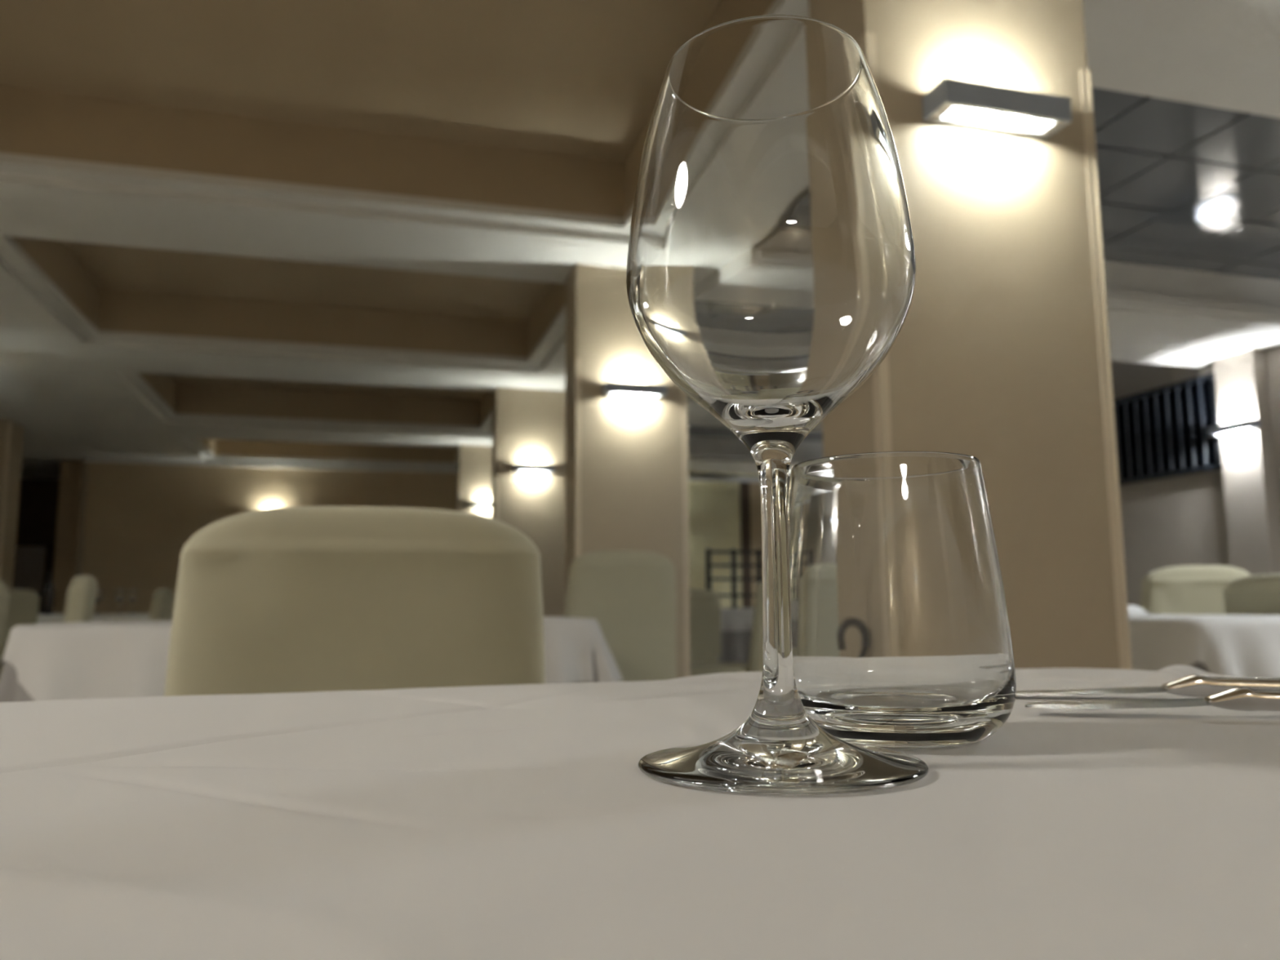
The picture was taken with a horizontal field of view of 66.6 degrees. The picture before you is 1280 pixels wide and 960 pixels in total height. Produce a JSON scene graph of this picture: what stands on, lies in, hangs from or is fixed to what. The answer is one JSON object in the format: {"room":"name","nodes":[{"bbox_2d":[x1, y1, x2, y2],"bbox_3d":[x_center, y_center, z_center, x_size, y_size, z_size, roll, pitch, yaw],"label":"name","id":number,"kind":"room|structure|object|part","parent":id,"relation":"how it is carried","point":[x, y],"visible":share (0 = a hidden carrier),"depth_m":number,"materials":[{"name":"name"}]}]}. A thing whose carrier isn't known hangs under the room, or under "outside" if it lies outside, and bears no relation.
{"room":"restaurant dining room","nodes":[
{"label":"restaurant dining room","id":0,"kind":"room"},
{"bbox_2d":[12,477,59,613],"bbox_3d":[-7.991,1.117,12.306,2.700,2.600,0.100,2,-8,-16],"label":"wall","id":1,"kind":"structure","parent":0,"point":[37,522],"depth_m":12.43,"materials":[{"name":"black"}]},
{"bbox_2d":[13,546,46,593],"bbox_3d":[-7.702,1.136,12.312,0.320,0.600,0.024,2,-8,-16],"label":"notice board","id":2,"kind":"object","parent":1,"relation":"attached to","point":[30,560],"visible":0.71,"depth_m":12.30,"materials":[{"name":"black"}]},
{"bbox_2d":[52,457,762,613],"bbox_3d":[-2.351,0.886,11.989,8.650,2.900,0.430,2,-8,-16],"label":"wall","id":3,"kind":"structure","parent":0,"point":[125,524],"depth_m":11.15,"materials":[{"name":"white paint"}]},
{"bbox_3d":[-6.404,0.935,10.966,0.300,2.600,0.120,2,-8,-16],"label":"return panel","id":4,"kind":"part","parent":3,"relation":"part of","materials":[{"name":"brown paint"}]},
{"bbox_3d":[-3.701,-0.150,11.541,5.150,0.040,0.050,2,-8,-16],"label":"cornice","id":5,"kind":"part","parent":3,"relation":"part of","materials":[{"name":"white paint"}]},
{"bbox_3d":[0.264,-0.038,12.675,3.100,0.070,0.060,2,-8,-16],"label":"cornice","id":6,"kind":"part","parent":3,"relation":"part of","materials":[{"name":"white paint"}]},
{"bbox_2d":[0,0,1279,479],"bbox_3d":[-1.556,-1.244,5.181,11.000,0.500,18.830,2,-8,-16],"label":"ceiling","id":7,"kind":"structure","parent":0,"point":[286,232],"depth_m":4.26,"materials":[{"name":"white paint"}]},
{"bbox_3d":[-1.847,-0.987,5.645,2.910,0.040,1.940,2,-8,-16],"label":"moulding","id":8,"kind":"part","parent":7,"relation":"part of","materials":[{"name":"white paint"}]},
{"bbox_3d":[-2.602,-0.652,8.237,2.910,0.040,2.020,2,-8,-16],"label":"moulding","id":9,"kind":"part","parent":7,"relation":"part of","materials":[{"name":"white paint"}]},
{"bbox_3d":[-3.345,-0.323,10.791,2.910,0.040,1.700,2,-8,-16],"label":"moulding","id":10,"kind":"part","parent":7,"relation":"part of","materials":[{"name":"white paint"}]},
{"bbox_3d":[-1.104,-1.316,3.091,2.910,0.040,2.140,2,-8,-16],"label":"moulding","id":11,"kind":"part","parent":7,"relation":"part of","materials":[{"name":"white paint"}]},
{"bbox_2d":[787,345,1279,607],"bbox_3d":[3.987,-0.055,5.329,0.200,3.000,16.330,2,-8,-16],"label":"wall","id":12,"kind":"structure","parent":0,"point":[1229,516],"depth_m":6.19,"materials":[{"name":"white paint"}]},
{"bbox_2d":[686,395,822,431],"bbox_3d":[1.317,-0.654,8.202,3.580,0.310,0.970,2,-8,-16],"label":"trim","id":13,"kind":"structure","parent":12,"relation":"attached to","point":[697,415],"depth_m":8.06,"materials":[{"name":"white paint"}]},
{"bbox_2d":[687,435,822,475],"bbox_3d":[0.546,-0.312,10.851,3.580,0.310,0.970,2,-8,-16],"label":"ceiling beam","id":14,"kind":"structure","parent":12,"relation":"attached to","point":[704,454],"depth_m":10.54,"materials":[{"name":"white paint"}]},
{"bbox_3d":[0.691,-0.275,10.398,3.550,0.060,0.035,2,-8,-16],"label":"beam moulding","id":15,"kind":"part","parent":14,"relation":"part of","materials":[{"name":"white paint"}]},
{"bbox_2d":[1113,372,1222,485],"bbox_3d":[3.418,-0.258,7.189,0.075,0.620,2.100,2,-8,-16],"label":"window","id":16,"kind":"structure","parent":12,"relation":"in","point":[1162,432],"depth_m":6.63,"materials":[{"name":"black glass"}]},
{"bbox_2d":[1082,0,1279,118],"bbox_3d":[2.873,-1.344,2.857,3.580,0.310,1.050,2,-8,-16],"label":"ceiling beam","id":17,"kind":"structure","parent":12,"relation":"attached to","point":[1220,54],"depth_m":2.71,"materials":[{"name":"white paint"}]},
{"bbox_2d":[1103,260,1279,367],"bbox_3d":[2.103,-1.003,5.501,3.580,0.310,1.000,2,-8,-16],"label":"ceiling beam","id":18,"kind":"structure","parent":12,"relation":"attached to","point":[1157,315],"depth_m":5.37,"materials":[{"name":"white paint"}]},
{"bbox_3d":[2.252,-0.967,5.033,3.550,0.060,0.035,2,-8,-16],"label":"beam moulding","id":19,"kind":"part","parent":18,"relation":"part of","materials":[{"name":"white paint"}]},
{"bbox_2d":[1207,419,1260,436],"bbox_3d":[3.654,-0.319,6.006,0.082,0.052,0.304,2,-8,-16],"label":"wall sconce","id":20,"kind":"object","parent":12,"relation":"attached to","point":[1247,424],"visible":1,"depth_m":5.97,"materials":[{"name":"grey metal"}]},
{"bbox_3d":[3.653,-0.299,6.003,0.053,0.001,0.248,2,-8,-16],"label":"diffuser pane","id":21,"kind":"part","parent":20,"relation":"part of","materials":[{"name":"white glass"}]},
{"bbox_2d":[1128,614,1279,676],"bbox_3d":[1.445,0.627,2.732,0.866,0.486,0.866,3,-8,-28],"label":"tablecloth","id":22,"kind":"object","parent":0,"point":[1228,645],"visible":0.34,"depth_m":2.33,"materials":[{"name":"white fabric"}]},
{"bbox_2d":[1127,604,1148,615],"bbox_3d":[1.434,0.392,2.938,0.100,0.031,0.140,3,-8,-27],"label":"napkin","id":23,"kind":"object","parent":22,"relation":"on","point":[1132,610],"visible":0.2,"depth_m":2.88,"materials":[{"name":"white fabric"}]},
{"bbox_3d":[-1.536,1.484,4.834,11.000,0.100,18.830,2,-8,-16],"label":"floor","id":24,"kind":"structure","parent":0,"visible":0},
{"bbox_2d":[0,580,9,651],"bbox_3d":[-2.124,0.709,2.678,0.546,0.883,0.508,1,-7,-14],"label":"banquet chair","id":25,"kind":"object","parent":24,"relation":"on","point":[4,593],"visible":1,"depth_m":2.92,"materials":[{"name":"beige fabric"}]},
{"bbox_2d":[0,419,24,589],"bbox_3d":[-5.840,0.699,8.540,0.536,2.450,0.374,2,-8,-16],"label":"pillar","id":26,"kind":"structure","parent":24,"relation":"on","point":[11,433],"depth_m":8.61,"materials":[{"name":"beige paint"}]},
{"bbox_2d":[0,589,39,675],"bbox_3d":[-4.137,1.138,6.062,0.546,0.910,0.508,-1,-7,4],"label":"banquet chair","id":27,"kind":"object","parent":24,"relation":"on","point":[23,604],"visible":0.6,"depth_m":6.10,"materials":[{"name":"beige fabric"}]},
{"bbox_2d":[62,575,97,622],"bbox_3d":[-2.266,0.795,3.464,0.546,0.910,0.508,3,-8,-27],"label":"banquet chair","id":28,"kind":"object","parent":24,"relation":"on","point":[82,593],"visible":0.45,"depth_m":3.44,"materials":[{"name":"beige fabric"}]},
{"bbox_2d":[149,588,174,620],"bbox_3d":[-3.315,1.155,6.234,0.546,0.910,0.457,2,-8,-16],"label":"banquet chair","id":29,"kind":"object","parent":24,"relation":"on","point":[162,608],"visible":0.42,"depth_m":6.20,"materials":[{"name":"beige fabric"}]},
{"bbox_2d":[164,506,545,696],"bbox_3d":[-0.393,0.513,1.343,0.508,0.910,0.546,2,-8,-18],"label":"banquet chair","id":30,"kind":"object","parent":24,"relation":"on","point":[297,598],"visible":0.47,"depth_m":1.14,"materials":[{"name":"beige fabric"}]},
{"bbox_2d":[456,444,492,517],"bbox_3d":[-1.621,0.872,10.134,0.560,2.450,0.254,2,-8,-16],"label":"pillar","id":31,"kind":"structure","parent":24,"relation":"on","point":[474,462],"depth_m":10.10,"materials":[{"name":"beige paint"}]},
{"bbox_2d":[471,501,491,507],"bbox_3d":[-1.579,0.254,10.054,0.304,0.052,0.082,2,-8,-16],"label":"wall sconce","id":32,"kind":"object","parent":31,"relation":"attached to","point":[474,504],"visible":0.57,"depth_m":10.00,"materials":[{"name":"grey metal"}]},
{"bbox_2d":[491,386,565,617],"bbox_3d":[-0.847,0.529,7.475,0.560,2.450,0.254,2,-8,-16],"label":"pillar","id":33,"kind":"structure","parent":24,"relation":"on","point":[529,424],"depth_m":7.43,"materials":[{"name":"beige paint"}]},
{"bbox_2d":[512,463,554,472],"bbox_3d":[-0.805,-0.089,7.395,0.304,0.052,0.082,2,-8,-16],"label":"wall sconce","id":34,"kind":"object","parent":33,"relation":"attached to","point":[532,468],"visible":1,"depth_m":7.36,"materials":[{"name":"grey metal"}]},
{"bbox_2d":[564,550,675,681],"bbox_3d":[-0.162,0.797,3.942,0.538,0.996,0.546,3,-8,-26],"label":"banquet chair","id":35,"kind":"object","parent":24,"relation":"on","point":[631,595],"visible":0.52,"depth_m":3.76,"materials":[{"name":"beige fabric"}]},
{"bbox_2d":[564,263,690,678],"bbox_3d":[-0.068,0.183,4.798,0.560,2.450,0.254,2,-8,-16],"label":"pillar","id":36,"kind":"structure","parent":24,"relation":"on","point":[627,463],"depth_m":4.72,"materials":[{"name":"beige paint"}]},
{"bbox_2d":[602,381,666,398],"bbox_3d":[-0.026,-0.435,4.718,0.304,0.052,0.082,2,-8,-16],"label":"wall sconce","id":37,"kind":"object","parent":36,"relation":"attached to","point":[609,388],"visible":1,"depth_m":4.69,"materials":[{"name":"grey metal"}]},
{"bbox_3d":[-0.025,-0.415,4.714,0.248,0.001,0.053,2,-8,-16],"label":"diffuser pane","id":38,"kind":"part","parent":37,"relation":"part of","materials":[{"name":"white glass"}]},
{"bbox_2d":[689,589,720,662],"bbox_3d":[0.330,1.323,7.724,0.559,0.901,0.546,2,-8,-21],"label":"banquet chair","id":39,"kind":"object","parent":24,"relation":"on","point":[704,604],"visible":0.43,"depth_m":7.55,"materials":[{"name":"beige fabric"}]},
{"bbox_2d":[690,580,762,675],"bbox_3d":[0.455,0.998,5.211,0.546,0.910,0.457,-2,-7,14],"label":"banquet chair","id":40,"kind":"object","parent":24,"relation":"on","point":[696,668],"visible":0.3,"depth_m":5.02,"materials":[{"name":"beige fabric"}]},
{"bbox_3d":[0.417,1.023,5.216,0.416,0.082,0.400,-2,-7,14],"label":"seat","id":41,"kind":"part","parent":40,"relation":"part of","materials":[{"name":"beige fabric"}]},
{"bbox_2d":[705,548,762,608],"bbox_3d":[1.113,1.400,10.113,0.884,1.360,0.040,2,-8,-16],"label":"rack","id":42,"kind":"object","parent":24,"relation":"on","point":[734,595],"visible":0.3,"depth_m":10.11,"materials":[{"name":"black metal"}]},
{"bbox_3d":[0.710,1.388,9.997,0.044,1.360,0.040,2,-8,-16],"label":"post","id":43,"kind":"part","parent":42,"relation":"part of","materials":[{"name":"black metal"}]},
{"bbox_3d":[0.979,1.396,10.075,0.044,1.360,0.040,2,-8,-16],"label":"post","id":44,"kind":"part","parent":42,"relation":"part of","materials":[{"name":"black metal"}]},
{"bbox_3d":[1.110,0.894,10.178,0.840,0.028,0.032,2,-8,-16],"label":"rail","id":45,"kind":"part","parent":42,"relation":"part of","materials":[{"name":"black metal"}]},
{"bbox_3d":[1.109,0.755,10.195,0.840,0.028,0.032,2,-8,-16],"label":"rail","id":46,"kind":"part","parent":42,"relation":"part of","materials":[{"name":"black metal"}]},
{"bbox_3d":[1.111,1.032,10.160,0.840,0.028,0.032,2,-8,-16],"label":"rail","id":47,"kind":"part","parent":42,"relation":"part of","materials":[{"name":"black metal"}]},
{"bbox_3d":[1.112,1.201,10.138,0.840,0.028,0.032,2,-8,-16],"label":"rail","id":48,"kind":"part","parent":42,"relation":"part of","materials":[{"name":"black metal"}]},
{"bbox_3d":[1.248,1.403,10.152,0.044,1.360,0.040,2,-8,-16],"label":"post","id":49,"kind":"part","parent":42,"relation":"part of","materials":[{"name":"black metal"}]},
{"bbox_2d":[758,627,763,671],"bbox_3d":[0.326,0.720,2.959,0.546,0.896,0.406,-7,-10,43],"label":"banquet chair","id":50,"kind":"object","parent":24,"relation":"on","point":[760,669],"visible":0.03,"depth_m":2.73,"materials":[{"name":"beige fabric"}]},
{"bbox_2d":[808,0,1132,669],"bbox_3d":[0.708,-0.161,2.130,0.560,2.450,0.254,2,-8,-16],"label":"pillar","id":51,"kind":"structure","parent":24,"relation":"on","point":[999,357],"depth_m":2.04,"materials":[{"name":"beige paint"}]},
{"bbox_2d":[922,77,1071,138],"bbox_3d":[0.751,-0.779,2.050,0.304,0.052,0.082,2,-8,-16],"label":"wall sconce","id":52,"kind":"object","parent":51,"relation":"attached to","point":[951,101],"visible":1,"depth_m":2.03,"materials":[{"name":"grey metal"}]},
{"bbox_3d":[0.751,-0.759,2.046,0.248,0.001,0.053,2,-8,-16],"label":"diffuser pane","id":53,"kind":"part","parent":52,"relation":"part of","materials":[{"name":"white glass"}]},
{"bbox_2d":[1140,565,1250,614],"bbox_3d":[1.922,0.776,3.540,0.467,0.910,0.546,0,-7,-2],"label":"banquet chair","id":54,"kind":"object","parent":24,"relation":"on","point":[1178,589],"visible":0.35,"depth_m":3.33,"materials":[{"name":"beige fabric"}]},
{"bbox_2d":[1222,573,1279,615],"bbox_3d":[2.134,0.719,2.936,0.546,0.869,0.457,2,-8,-21],"label":"banquet chair","id":55,"kind":"object","parent":24,"relation":"on","point":[1255,594],"visible":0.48,"depth_m":2.95,"materials":[{"name":"beige fabric"}]},
{"bbox_3d":[-0.091,0.442,0.076,1.232,0.748,0.912,2,-8,-18],"label":"dining table","id":56,"kind":"object","parent":24,"relation":"on","visible":0},
{"bbox_2d":[0,664,1279,959],"bbox_3d":[-0.092,0.255,0.100,1.315,0.395,0.995,2,-8,-18],"label":"tablecloth","id":57,"kind":"object","parent":56,"relation":"on","point":[498,822],"visible":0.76,"depth_m":0.21,"materials":[{"name":"white fabric"}]},
{"bbox_2d":[626,14,928,795],"bbox_3d":[0.042,-0.024,0.308,0.092,0.224,0.092,3,-8,-23],"label":"wine glass","id":58,"kind":"object","parent":57,"relation":"on","point":[771,268],"visible":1,"depth_m":0.28,"materials":[{"name":"clear glass"}]},
{"bbox_2d":[626,14,916,466],"bbox_3d":[0.041,-0.070,0.314,0.092,0.132,0.092,2,-8,-16],"label":"bowl","id":59,"kind":"object","parent":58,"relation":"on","point":[771,268],"depth_m":0.28,"materials":[{"name":"clear glass"}]},
{"bbox_3d":[0.042,0.024,0.302,0.010,0.057,0.010,2,-8,-16],"label":"stem","id":60,"kind":"part","parent":58,"relation":"part of","materials":[{"name":"clear glass"}]},
{"bbox_2d":[787,451,1016,748],"bbox_3d":[0.093,0.045,0.364,0.086,0.101,0.086,1,-7,-12],"label":"tumbler","id":61,"kind":"object","parent":57,"relation":"on","point":[901,637],"visible":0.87,"depth_m":0.33,"materials":[{"name":"clear glass"}]},
{"bbox_2d":[1015,674,1279,697],"bbox_3d":[0.276,0.104,0.492,0.189,0.012,0.015,-1,-7,8],"label":"table knife","id":62,"kind":"object","parent":57,"relation":"on","point":[1194,685],"visible":0.88,"depth_m":0.49,"materials":[{"name":"grey metal"}]},
{"bbox_3d":[0.224,0.108,0.499,0.083,0.004,0.015,-1,-4,8],"label":"blade","id":63,"kind":"part","parent":62,"relation":"part of","materials":[{"name":"silver metal"}]},
{"bbox_3d":[0.317,0.103,0.487,0.107,0.012,0.015,-1,-4,8],"label":"handle","id":64,"kind":"part","parent":62,"relation":"part of","materials":[{"name":"silver metal"}]},
{"bbox_2d":[1025,686,1279,711],"bbox_3d":[0.254,0.094,0.418,0.169,0.011,0.014,-2,-7,11],"label":"table knife","id":65,"kind":"object","parent":57,"relation":"on","point":[1240,698],"visible":1,"depth_m":0.42,"materials":[{"name":"grey metal"}]},
{"bbox_3d":[0.208,0.098,0.426,0.074,0.004,0.014,-2,0,11],"label":"blade","id":66,"kind":"part","parent":65,"relation":"part of","materials":[{"name":"silver metal"}]},
{"bbox_3d":[0.290,0.093,0.411,0.096,0.011,0.014,-2,0,11],"label":"handle","id":67,"kind":"part","parent":65,"relation":"part of","materials":[{"name":"silver metal"}]},
{"bbox_3d":[-1.379,0.819,2.977,0.752,0.748,0.752,2,-8,-16],"label":"dining table","id":68,"kind":"object","parent":24,"relation":"on","visible":0},
{"bbox_2d":[0,661,35,702],"bbox_3d":[-1.382,0.806,2.969,0.944,0.732,0.955,2,-8,-16],"label":"tablecloth","id":69,"kind":"object","parent":68,"relation":"on","point":[11,690],"visible":0.02,"depth_m":2.52,"materials":[{"name":"white fabric"}]},
{"bbox_2d":[1,620,172,701],"bbox_3d":[-1.380,0.685,2.994,0.906,0.497,0.906,2,-8,-16],"label":"tablecloth","id":70,"kind":"object","parent":69,"relation":"on","point":[82,660],"visible":0.34,"depth_m":2.58,"materials":[{"name":"white fabric"}]},
{"bbox_3d":[1.446,0.766,2.715,0.712,0.748,0.712,3,-8,-28],"label":"dining table","id":71,"kind":"object","parent":24,"relation":"on","visible":0},
{"bbox_2d":[1189,662,1210,673],"bbox_3d":[1.450,0.755,2.729,0.915,0.732,0.898,3,-8,-28],"label":"tablecloth","id":72,"kind":"object","parent":71,"relation":"on","point":[1200,665],"visible":0.02,"depth_m":2.26,"materials":[{"name":"white fabric"}]},
{"bbox_3d":[-0.557,0.843,3.213,0.682,0.748,0.632,2,-8,-16],"label":"dining table","id":73,"kind":"object","parent":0,"visible":0},
{"bbox_2d":[545,648,599,684],"bbox_3d":[-0.562,0.830,3.207,0.875,0.732,0.838,2,-8,-16],"label":"tablecloth","id":74,"kind":"object","parent":73,"relation":"on","point":[594,664],"visible":0.02,"depth_m":3.00,"materials":[{"name":"white fabric"}]},
{"bbox_2d":[543,616,622,683],"bbox_3d":[-0.559,0.604,3.243,0.876,0.284,0.826,2,-8,-16],"label":"tablecloth","id":75,"kind":"object","parent":74,"relation":"on","point":[570,642],"visible":0.23,"depth_m":2.99,"materials":[{"name":"white fabric"}]},
{"bbox_3d":[0.631,1.531,8.697,0.792,0.748,0.792,2,-8,-16],"label":"dining table","id":76,"kind":"object","parent":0,"visible":0},
{"bbox_2d":[717,631,751,662],"bbox_3d":[0.646,1.520,8.700,0.997,0.732,1.002,2,-8,-16],"label":"tablecloth","id":77,"kind":"object","parent":76,"relation":"on","point":[735,646],"visible":0.06,"depth_m":8.30,"materials":[{"name":"white fabric"}]},
{"bbox_2d":[720,608,754,631],"bbox_3d":[0.630,1.292,8.727,0.914,0.284,0.913,2,-8,-16],"label":"tablecloth","id":78,"kind":"object","parent":77,"relation":"on","point":[731,619],"visible":0.34,"depth_m":8.35,"materials":[{"name":"white fabric"}]},
{"bbox_3d":[-3.869,1.346,6.991,0.832,0.748,0.712,2,-8,-16],"label":"dining table","id":79,"kind":"object","parent":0,"visible":0},
{"bbox_3d":[-3.869,1.334,6.990,1.026,0.732,0.902,2,-8,-16],"label":"tablecloth","id":80,"kind":"object","parent":79,"relation":"on","visible":0},
{"bbox_2d":[36,613,173,624],"bbox_3d":[-3.871,1.107,7.021,0.953,0.284,0.833,2,-8,-16],"label":"tablecloth","id":81,"kind":"object","parent":80,"relation":"on","point":[55,618],"visible":0.27,"depth_m":6.71,"materials":[{"name":"white fabric"}]},
{"bbox_3d":[-3.872,0.966,7.039,0.872,0.008,0.320,2,-8,-16],"label":"table runner","id":82,"kind":"object","parent":81,"relation":"on","visible":0},
{"bbox_2d":[41,571,54,614],"bbox_3d":[-4.198,0.802,6.923,0.078,0.302,0.078,2,-8,-16],"label":"bottle","id":83,"kind":"object","parent":82,"relation":"on","point":[48,592],"visible":1,"depth_m":6.89,"materials":[{"name":"black glass"}]},
{"bbox_2d":[93,588,103,613],"bbox_3d":[-3.841,0.861,6.904,0.072,0.176,0.072,2,-8,-16],"label":"wine glass","id":84,"kind":"object","parent":82,"relation":"on","point":[100,596],"visible":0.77,"depth_m":6.89,"materials":[{"name":"clear glass"}]},
{"bbox_2d":[114,589,125,613],"bbox_3d":[-3.729,0.870,6.988,0.072,0.176,0.072,2,-8,-16],"label":"wine glass","id":85,"kind":"object","parent":82,"relation":"on","point":[120,594],"visible":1,"depth_m":6.97,"materials":[{"name":"clear glass"}]},
{"bbox_2d":[127,589,138,613],"bbox_3d":[-3.705,0.887,7.119,0.072,0.176,0.072,2,-8,-16],"label":"wine glass","id":86,"kind":"object","parent":82,"relation":"on","point":[132,595],"visible":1,"depth_m":7.10,"materials":[{"name":"clear glass"}]}
]}

